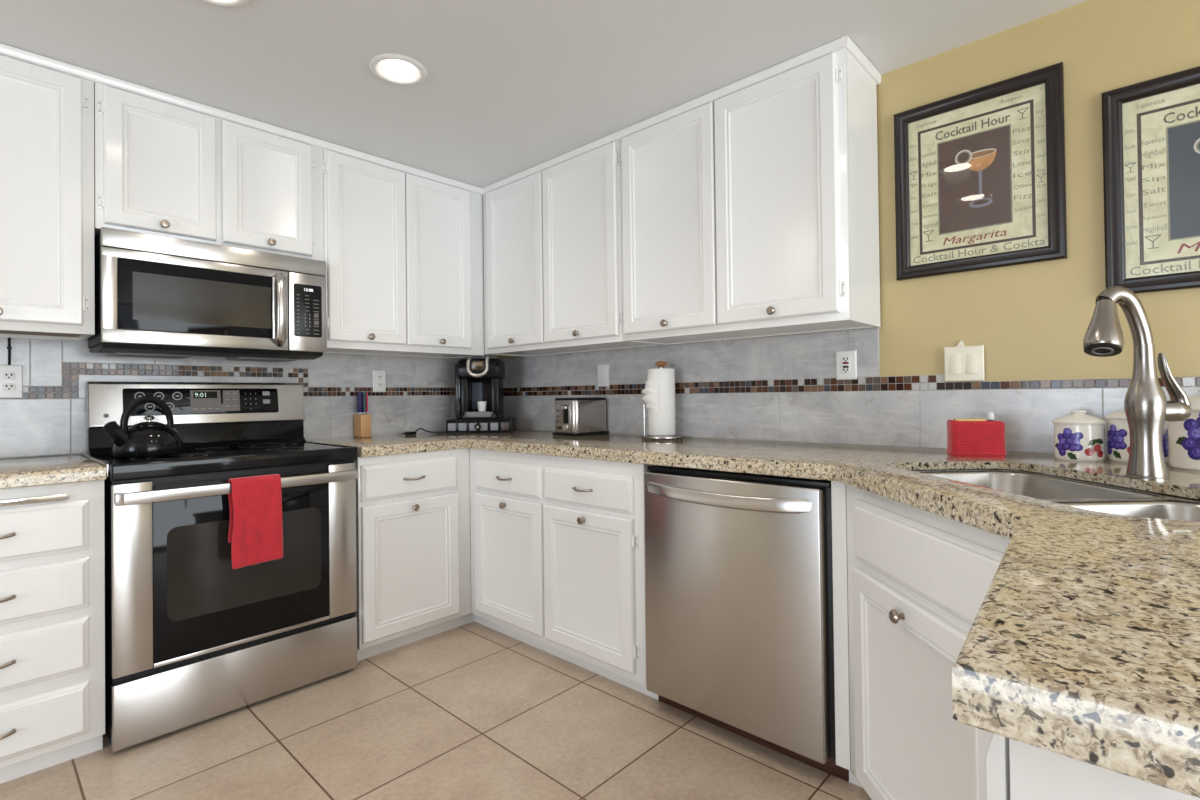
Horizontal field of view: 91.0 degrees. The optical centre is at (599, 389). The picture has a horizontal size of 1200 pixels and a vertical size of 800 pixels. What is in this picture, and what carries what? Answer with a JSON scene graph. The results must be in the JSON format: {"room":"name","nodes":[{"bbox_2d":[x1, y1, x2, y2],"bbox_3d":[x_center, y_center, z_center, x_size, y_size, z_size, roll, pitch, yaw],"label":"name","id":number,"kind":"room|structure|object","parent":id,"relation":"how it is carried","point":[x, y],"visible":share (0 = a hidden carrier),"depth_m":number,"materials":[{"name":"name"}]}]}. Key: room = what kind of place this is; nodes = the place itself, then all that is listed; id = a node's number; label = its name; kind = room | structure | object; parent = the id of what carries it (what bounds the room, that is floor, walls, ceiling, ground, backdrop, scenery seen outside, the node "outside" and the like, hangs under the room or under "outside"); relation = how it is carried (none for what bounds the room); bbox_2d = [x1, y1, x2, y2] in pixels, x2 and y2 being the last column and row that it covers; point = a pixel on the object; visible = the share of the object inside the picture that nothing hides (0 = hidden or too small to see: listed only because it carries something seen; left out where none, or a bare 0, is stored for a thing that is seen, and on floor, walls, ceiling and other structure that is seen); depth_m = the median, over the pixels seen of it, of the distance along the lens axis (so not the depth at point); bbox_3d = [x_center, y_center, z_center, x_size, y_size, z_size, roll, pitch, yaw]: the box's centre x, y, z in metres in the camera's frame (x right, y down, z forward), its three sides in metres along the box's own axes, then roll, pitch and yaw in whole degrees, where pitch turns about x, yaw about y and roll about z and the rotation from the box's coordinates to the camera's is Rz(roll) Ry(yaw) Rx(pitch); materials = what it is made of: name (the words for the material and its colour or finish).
{"room":"kitchen","nodes":[
{"label":"kitchen","id":0,"kind":"room"},
{"bbox_2d":[79,240,484,555],"bbox_3d":[-3.095,0.014,1.057,0.100,2.188,7.100,-1,-1,43],"label":"wall","id":1,"kind":"structure","parent":0,"point":[483,240],"depth_m":3.56,"materials":[{"name":"beige paint"}]},
{"bbox_2d":[0,365,22,397],"bbox_3d":[-2.068,-0.030,2.063,0.008,0.116,0.070,-1,-1,43],"label":"wall outlet","id":2,"kind":"object","parent":1,"relation":"attached to","point":[11,376],"visible":1,"depth_m":2.06,"materials":[{"name":"white plastic"}]},
{"bbox_2d":[2,372,15,390],"bbox_3d":[-2.066,-0.030,2.061,0.003,0.067,0.032,-1,-1,43],"label":"receptacle","id":3,"kind":"object","parent":2,"relation":"attached to","point":[8,378],"depth_m":2.06,"materials":[{"name":"white plastic"}]},
{"bbox_2d":[0,55,94,340],"bbox_3d":[-2.102,-0.621,1.793,0.342,0.870,0.834,-1,-1,43],"label":"upper cabinet","id":4,"kind":"object","parent":1,"relation":"attached to","point":[47,244],"visible":1,"depth_m":1.92,"materials":[{"name":"white paint"}]},
{"bbox_2d":[7,337,11,364],"bbox_3d":[-2.067,-0.142,2.064,0.010,0.108,0.012,-1,-1,43],"label":"cord","id":5,"kind":"object","parent":4,"relation":"hanging from","point":[9,347],"visible":1,"depth_m":2.06,"materials":[{"name":"black plastic"}]},
{"bbox_2d":[94,82,323,260],"bbox_3d":[-1.558,-0.804,2.380,0.342,0.505,0.763,-1,-1,43],"label":"upper cabinet","id":6,"kind":"object","parent":1,"relation":"attached to","point":[161,168],"visible":0.98,"depth_m":2.23,"materials":[{"name":"white paint"}]},
{"bbox_2d":[88,227,326,361],"bbox_3d":[-1.530,-0.339,2.355,0.402,0.419,0.746,-1,-1,43],"label":"microwave oven","id":7,"kind":"object","parent":6,"relation":"attached to","point":[156,296],"visible":1,"depth_m":2.20,"materials":[{"name":"metal"}]},
{"bbox_2d":[0,337,496,457],"bbox_3d":[-1.571,-0.014,2.610,0.012,0.504,2.751,-1,-1,43],"label":"backsplash","id":8,"kind":"structure","parent":1,"relation":"attached to","point":[49,419],"depth_m":2.55,"materials":[{"name":"tile"}]},
{"bbox_2d":[373,370,385,391],"bbox_3d":[-1.143,-0.046,3.055,0.008,0.114,0.070,-1,-1,43],"label":"wall outlet","id":9,"kind":"object","parent":1,"relation":"attached to","point":[379,376],"visible":1,"depth_m":3.05,"materials":[{"name":"white plastic"}]},
{"bbox_2d":[377,375,382,387],"bbox_3d":[-1.141,-0.046,3.054,0.003,0.066,0.032,-1,-1,43],"label":"receptacle","id":10,"kind":"object","parent":9,"relation":"attached to","point":[379,377],"depth_m":3.05,"materials":[{"name":"white plastic"}]},
{"bbox_2d":[323,149,483,357],"bbox_3d":[-1.010,-0.620,2.964,0.342,0.874,0.846,-1,-1,43],"label":"upper cabinet","id":11,"kind":"object","parent":1,"relation":"attached to","point":[403,252],"visible":0.92,"depth_m":2.82,"materials":[{"name":"white paint"}]},
{"bbox_2d":[0,621,870,799],"bbox_3d":[-0.634,1.095,-1.168,6.700,0.080,7.200,-1,-1,43],"label":"floor","id":12,"kind":"structure","parent":0,"point":[473,710],"depth_m":1.79,"materials":[{"name":"tile"}]},
{"bbox_2d":[0,480,104,783],"bbox_3d":[-1.964,0.687,1.670,0.658,0.828,0.798,-1,-1,43],"label":"base cabinet","id":13,"kind":"object","parent":12,"relation":"on","point":[52,537],"visible":0.98,"depth_m":1.67,"materials":[{"name":"white paint"}]},
{"bbox_2d":[0,454,105,488],"bbox_3d":[-1.986,0.253,1.677,0.642,0.041,0.819,-1,-1,43],"label":"countertop","id":14,"kind":"structure","parent":13,"relation":"on","point":[69,468],"depth_m":1.72,"materials":[{"name":"beige stone"}]},
{"bbox_2d":[81,381,358,751],"bbox_3d":[-1.415,0.532,2.234,0.708,1.137,0.770,-1,-1,43],"label":"electric range","id":15,"kind":"object","parent":12,"relation":"on","point":[191,637],"visible":0.83,"depth_m":2.01,"materials":[{"name":"metal"}]},
{"bbox_2d":[103,396,183,457],"bbox_3d":[-1.592,0.125,2.078,0.200,0.211,0.214,0,-1,-21],"label":"tea kettle","id":16,"kind":"object","parent":15,"relation":"on","point":[149,438],"visible":1,"depth_m":2.02,"materials":[{"name":"black metal"}]},
{"bbox_2d":[86,441,357,480],"bbox_3d":[-1.415,0.253,2.230,0.581,0.051,0.751,-1,-1,43],"label":"cooktop","id":17,"kind":"object","parent":15,"relation":"in","point":[211,458],"depth_m":2.07,"materials":[{"name":"black glass"}]},
{"bbox_2d":[228,474,282,568],"bbox_3d":[-1.164,0.438,1.993,0.060,0.294,0.158,-1,-1,43],"label":"hand towel","id":18,"kind":"object","parent":15,"relation":"hanging from","point":[255,534],"visible":1,"depth_m":1.97,"materials":[{"name":"red fabric"}]},
{"bbox_2d":[354,448,473,660],"bbox_3d":[-0.964,0.686,2.742,0.658,0.828,0.580,-1,-1,43],"label":"base cabinet","id":19,"kind":"object","parent":12,"relation":"on","point":[413,558],"visible":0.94,"depth_m":2.49,"materials":[{"name":"white paint"}]},
{"bbox_2d":[470,449,658,699],"bbox_3d":[-0.047,0.673,2.593,1.093,0.828,0.658,-1,-1,43],"label":"base cabinet","id":20,"kind":"object","parent":12,"relation":"on","point":[558,543],"visible":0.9,"depth_m":2.28,"materials":[{"name":"white paint"}]},
{"bbox_2d":[306,417,1199,797],"bbox_3d":[0.087,0.191,1.744,3.587,0.115,1.729,-1,-1,43],"label":"countertop","id":21,"kind":"structure","parent":20,"relation":"on","point":[1082,643],"depth_m":0.57,"materials":[{"name":"beige stone"}]},
{"bbox_2d":[353,414,370,436],"bbox_3d":[-1.185,0.177,2.938,0.084,0.112,0.052,-1,-1,43],"label":"knife block","id":22,"kind":"object","parent":21,"relation":"on","point":[362,422],"visible":1,"depth_m":2.91,"materials":[{"name":"brown wood"}]},
{"bbox_2d":[357,392,360,413],"bbox_3d":[-1.195,0.065,2.921,0.024,0.112,0.009,-1,-1,43],"label":"kitchen knife","id":23,"kind":"object","parent":22,"relation":"on","point":[358,393],"visible":1,"depth_m":2.91,"materials":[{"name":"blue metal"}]},
{"bbox_2d":[361,393,363,413],"bbox_3d":[-1.182,0.069,2.935,0.024,0.104,0.009,-1,-1,43],"label":"kitchen knife","id":24,"kind":"object","parent":22,"relation":"on","point":[362,394],"visible":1,"depth_m":2.93,"materials":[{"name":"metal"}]},
{"bbox_2d":[365,393,367,413],"bbox_3d":[-1.169,0.067,2.949,0.024,0.108,0.009,-1,-1,43],"label":"kitchen knife","id":25,"kind":"object","parent":22,"relation":"on","point":[366,394],"visible":0.98,"depth_m":2.94,"materials":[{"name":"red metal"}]},
{"bbox_2d":[402,428,445,434],"bbox_3d":[-0.942,0.217,3.141,0.244,0.031,0.074,0,-1,-40],"label":"power cable","id":26,"kind":"object","parent":21,"relation":"on","point":[409,432],"visible":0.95,"depth_m":3.08,"materials":[{"name":"black plastic"}]},
{"bbox_2d":[447,421,509,431],"bbox_3d":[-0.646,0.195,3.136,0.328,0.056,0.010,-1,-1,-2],"label":"tray","id":27,"kind":"object","parent":21,"relation":"on","point":[474,426],"depth_m":3.13,"materials":[{"name":"black plastic"}]},
{"bbox_2d":[455,356,504,419],"bbox_3d":[-0.664,-0.013,3.255,0.246,0.342,0.293,-1,-1,-2],"label":"coffee maker","id":28,"kind":"object","parent":21,"relation":"on","point":[476,380],"visible":0.99,"depth_m":3.18,"materials":[{"name":"black plastic"}]},
{"bbox_2d":[465,411,493,416],"bbox_3d":[-0.649,0.131,3.185,0.150,0.028,0.120,-1,-1,-2],"label":"drip tray","id":29,"kind":"object","parent":28,"relation":"on","point":[467,413],"depth_m":3.13,"materials":[{"name":"silver metal"}]},
{"bbox_2d":[477,401,486,411],"bbox_3d":[-0.638,0.089,3.188,0.052,0.054,0.052,-1,-1,43],"label":"paper cup","id":30,"kind":"object","parent":28,"relation":"on","point":[481,404],"visible":1,"depth_m":3.17,"materials":[{"name":"white paper"}]},
{"bbox_2d":[552,397,608,435],"bbox_3d":[-0.102,0.129,2.924,0.164,0.183,0.258,-1,-1,43],"label":"toaster","id":31,"kind":"object","parent":21,"relation":"on","point":[587,415],"visible":1,"depth_m":2.85,"materials":[{"name":"silver metal"}]},
{"bbox_2d":[641,361,682,438],"bbox_3d":[0.273,0.043,2.612,0.188,0.340,0.188,-1,-1,43],"label":"paper towel holder","id":32,"kind":"object","parent":21,"relation":"on","point":[660,364],"visible":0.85,"depth_m":2.58,"materials":[{"name":"metal"}]},
{"bbox_2d":[642,368,675,434],"bbox_3d":[0.266,0.052,2.608,0.124,0.290,0.134,-1,-1,43],"label":"paper towel roll","id":33,"kind":"object","parent":32,"relation":"on","point":[659,391],"visible":1,"depth_m":2.56,"materials":[{"name":"white paper"}]},
{"bbox_2d":[946,419,1006,457],"bbox_3d":[1.097,0.140,1.722,0.146,0.106,0.076,-1,-1,15],"label":"sponge caddy","id":34,"kind":"object","parent":21,"relation":"on","point":[986,438],"visible":1,"depth_m":1.69,"materials":[{"name":"red plastic"}]},
{"bbox_2d":[953,419,985,420],"bbox_3d":[1.083,0.128,1.726,0.080,0.088,0.024,-1,-1,15],"label":"sponge","id":35,"kind":"object","parent":34,"relation":"in","point":[953,419],"visible":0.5,"depth_m":1.72,"materials":[{"name":"beige plastic"}]},
{"bbox_2d":[987,412,993,420],"bbox_3d":[1.137,0.118,1.714,0.024,0.107,0.024,-1,-1,15],"label":"soap bottle","id":36,"kind":"object","parent":34,"relation":"in","point":[990,416],"visible":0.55,"depth_m":1.71,"materials":[{"name":"white plastic"}]},
{"bbox_2d":[911,469,1199,520],"bbox_3d":[0.944,0.316,1.214,0.408,0.207,0.787,-1,-1,-2],"label":"sink","id":37,"kind":"object","parent":21,"relation":"in","point":[1093,497],"visible":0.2,"depth_m":1.33,"materials":[{"name":"metal"}]},
{"bbox_2d":[1052,410,1106,460],"bbox_3d":[1.317,0.122,1.622,0.118,0.134,0.118,-1,-1,43],"label":"canister","id":38,"kind":"object","parent":21,"relation":"on","point":[1078,436],"visible":1,"depth_m":1.58,"materials":[{"name":"white ceramic"}]},
{"bbox_2d":[1104,410,1168,462],"bbox_3d":[1.425,0.113,1.559,0.138,0.150,0.138,-1,-1,43],"label":"canister","id":39,"kind":"object","parent":21,"relation":"on","point":[1118,437],"visible":0.45,"depth_m":1.55,"materials":[{"name":"white ceramic"}]},
{"bbox_2d":[1083,286,1191,479],"bbox_3d":[1.136,-0.017,1.253,0.238,0.410,0.070,-1,-1,-12],"label":"kitchen faucet","id":40,"kind":"object","parent":21,"relation":"on","point":[1146,406],"visible":1,"depth_m":1.24,"materials":[{"name":"silver metal"}]},
{"bbox_2d":[1168,389,1199,470],"bbox_3d":[1.452,0.090,1.391,0.173,0.190,0.173,-1,-1,43],"label":"canister","id":41,"kind":"object","parent":21,"relation":"on","point":[1183,436],"visible":0.75,"depth_m":1.38,"materials":[{"name":"white ceramic"}]},
{"bbox_2d":[644,465,848,781],"bbox_3d":[0.578,0.664,1.985,0.646,0.818,0.614,-1,-1,43],"label":"dishwasher","id":42,"kind":"object","parent":12,"relation":"on","point":[739,568],"visible":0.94,"depth_m":1.74,"materials":[{"name":"metal"}]},
{"bbox_2d":[831,481,1009,799],"bbox_3d":[0.877,0.648,1.229,0.516,0.828,0.800,-1,-1,-2],"label":"base cabinet","id":43,"kind":"object","parent":12,"relation":"on","point":[910,584],"visible":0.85,"depth_m":1.26,"materials":[{"name":"white paint"}]},
{"bbox_2d":[986,733,1199,799],"bbox_3d":[0.704,0.641,0.379,0.678,0.828,0.512,-1,-1,43],"label":"base cabinet","id":44,"kind":"object","parent":12,"relation":"on","point":[1015,770],"visible":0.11,"depth_m":0.40,"materials":[{"name":"white paint"}]},
{"bbox_2d":[0,0,1087,187],"bbox_3d":[-0.662,-1.172,-1.145,6.700,0.080,7.200,-1,-1,43],"label":"ceiling","id":45,"kind":"structure","parent":0,"point":[510,87],"depth_m":1.92,"materials":[{"name":"white paint"}]},
{"bbox_2d":[201,0,249,6],"bbox_3d":[-1.051,-1.094,1.589,0.190,0.010,0.190,-1,-1,43],"label":"recessed light","id":46,"kind":"object","parent":45,"relation":"in","point":[224,3],"visible":1,"depth_m":1.66,"materials":[{"name":"white glass"}]},
{"bbox_2d":[0,43,481,194],"bbox_3d":[-1.462,-1.070,2.296,0.014,0.033,2.440,-1,-1,43],"label":"trim","id":47,"kind":"structure","parent":45,"relation":"attached to","point":[9,51],"depth_m":2.25,"materials":[{"name":"white paint"}]},
{"bbox_2d":[369,54,426,84],"bbox_3d":[-0.690,-1.094,2.020,0.190,0.010,0.190,-1,-1,43],"label":"recessed light","id":48,"kind":"object","parent":45,"relation":"in","point":[391,68],"visible":1,"depth_m":2.01,"materials":[{"name":"white glass"}]},
{"bbox_2d":[497,0,1199,456],"bbox_3d":[1.773,-0.041,1.440,6.700,2.188,0.100,-1,-1,43],"label":"wall","id":49,"kind":"structure","parent":0,"point":[1031,321],"depth_m":1.76,"materials":[{"name":"yellow paint"}]},
{"bbox_2d":[483,139,659,356],"bbox_3d":[-0.184,-0.634,2.943,0.984,0.868,0.342,-1,-1,43],"label":"upper cabinet","id":50,"kind":"object","parent":49,"relation":"attached to","point":[552,236],"visible":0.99,"depth_m":2.78,"materials":[{"name":"white paint"}]},
{"bbox_2d":[598,364,608,386],"bbox_3d":[0.014,-0.073,2.989,0.074,0.112,0.008,-1,-1,43],"label":"wall outlet","id":51,"kind":"object","parent":49,"relation":"attached to","point":[603,370],"visible":1,"depth_m":2.98,"materials":[{"name":"white plastic"}]},
{"bbox_2d":[600,369,604,381],"bbox_3d":[0.012,-0.073,2.987,0.036,0.067,0.003,-1,-1,43],"label":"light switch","id":52,"kind":"object","parent":51,"relation":"attached to","point":[602,371],"depth_m":2.99,"materials":[{"name":"white plastic"}]},
{"bbox_2d":[621,49,880,344],"bbox_3d":[0.523,-0.649,2.284,0.945,0.868,0.342,-1,-1,43],"label":"upper cabinet","id":53,"kind":"object","parent":49,"relation":"attached to","point":[752,211],"visible":1,"depth_m":2.07,"materials":[{"name":"white paint"}]},
{"bbox_2d":[482,35,881,194],"bbox_3d":[0.177,-1.087,2.637,1.947,0.033,0.323,-1,-1,43],"label":"trim","id":54,"kind":"structure","parent":53,"relation":"attached to","point":[845,42],"depth_m":2.18,"materials":[{"name":"white paint"}]},
{"bbox_2d":[836,350,856,379],"bbox_3d":[0.902,-0.091,2.161,0.074,0.106,0.008,-1,-1,43],"label":"wall outlet","id":55,"kind":"object","parent":49,"relation":"attached to","point":[846,361],"visible":1,"depth_m":2.16,"materials":[{"name":"white plastic"}]},
{"bbox_2d":[841,356,850,373],"bbox_3d":[0.900,-0.091,2.159,0.035,0.064,0.003,-1,-1,43],"label":"receptacle","id":56,"kind":"object","parent":55,"relation":"attached to","point":[845,360],"depth_m":2.16,"materials":[{"name":"white plastic"}]},
{"bbox_2d":[501,327,1199,456],"bbox_3d":[0.674,-0.005,2.388,3.600,0.421,0.012,-1,-1,43],"label":"backsplash","id":57,"kind":"structure","parent":49,"relation":"attached to","point":[784,388],"depth_m":2.29,"materials":[{"name":"tile"}]},
{"bbox_2d":[944,340,984,381],"bbox_3d":[1.179,-0.095,1.910,0.112,0.135,0.021,-1,-1,43],"label":"light switch","id":58,"kind":"object","parent":49,"relation":"attached to","point":[962,362],"visible":1,"depth_m":1.91,"materials":[{"name":"beige plastic"}]},
{"bbox_2d":[894,62,1066,280],"bbox_3d":[1.196,-0.673,1.891,0.464,0.577,0.024,-1,-1,43],"label":"framed picture","id":59,"kind":"object","parent":49,"relation":"attached to","point":[980,173],"visible":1,"depth_m":1.88,"materials":[{"name":"paper"}]},
{"bbox_2d":[908,83,1047,265],"bbox_3d":[1.202,-0.673,1.896,0.380,0.493,0.005,-1,-1,43],"label":"art print","id":60,"kind":"object","parent":59,"relation":"attached to","point":[978,165],"depth_m":1.88,"materials":[{"name":"paper"}]},
{"bbox_2d":[1102,66,1199,293],"bbox_3d":[1.599,-0.559,1.515,0.464,0.577,0.024,-1,-1,43],"label":"framed picture","id":61,"kind":"object","parent":49,"relation":"attached to","point":[1151,128],"visible":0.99,"depth_m":1.61,"materials":[{"name":"paper"}]},
{"bbox_2d":[1122,84,1199,278],"bbox_3d":[1.605,-0.559,1.521,0.380,0.493,0.005,-1,-1,43],"label":"art print","id":62,"kind":"object","parent":61,"relation":"attached to","point":[1161,124],"depth_m":1.60,"materials":[{"name":"paper"}]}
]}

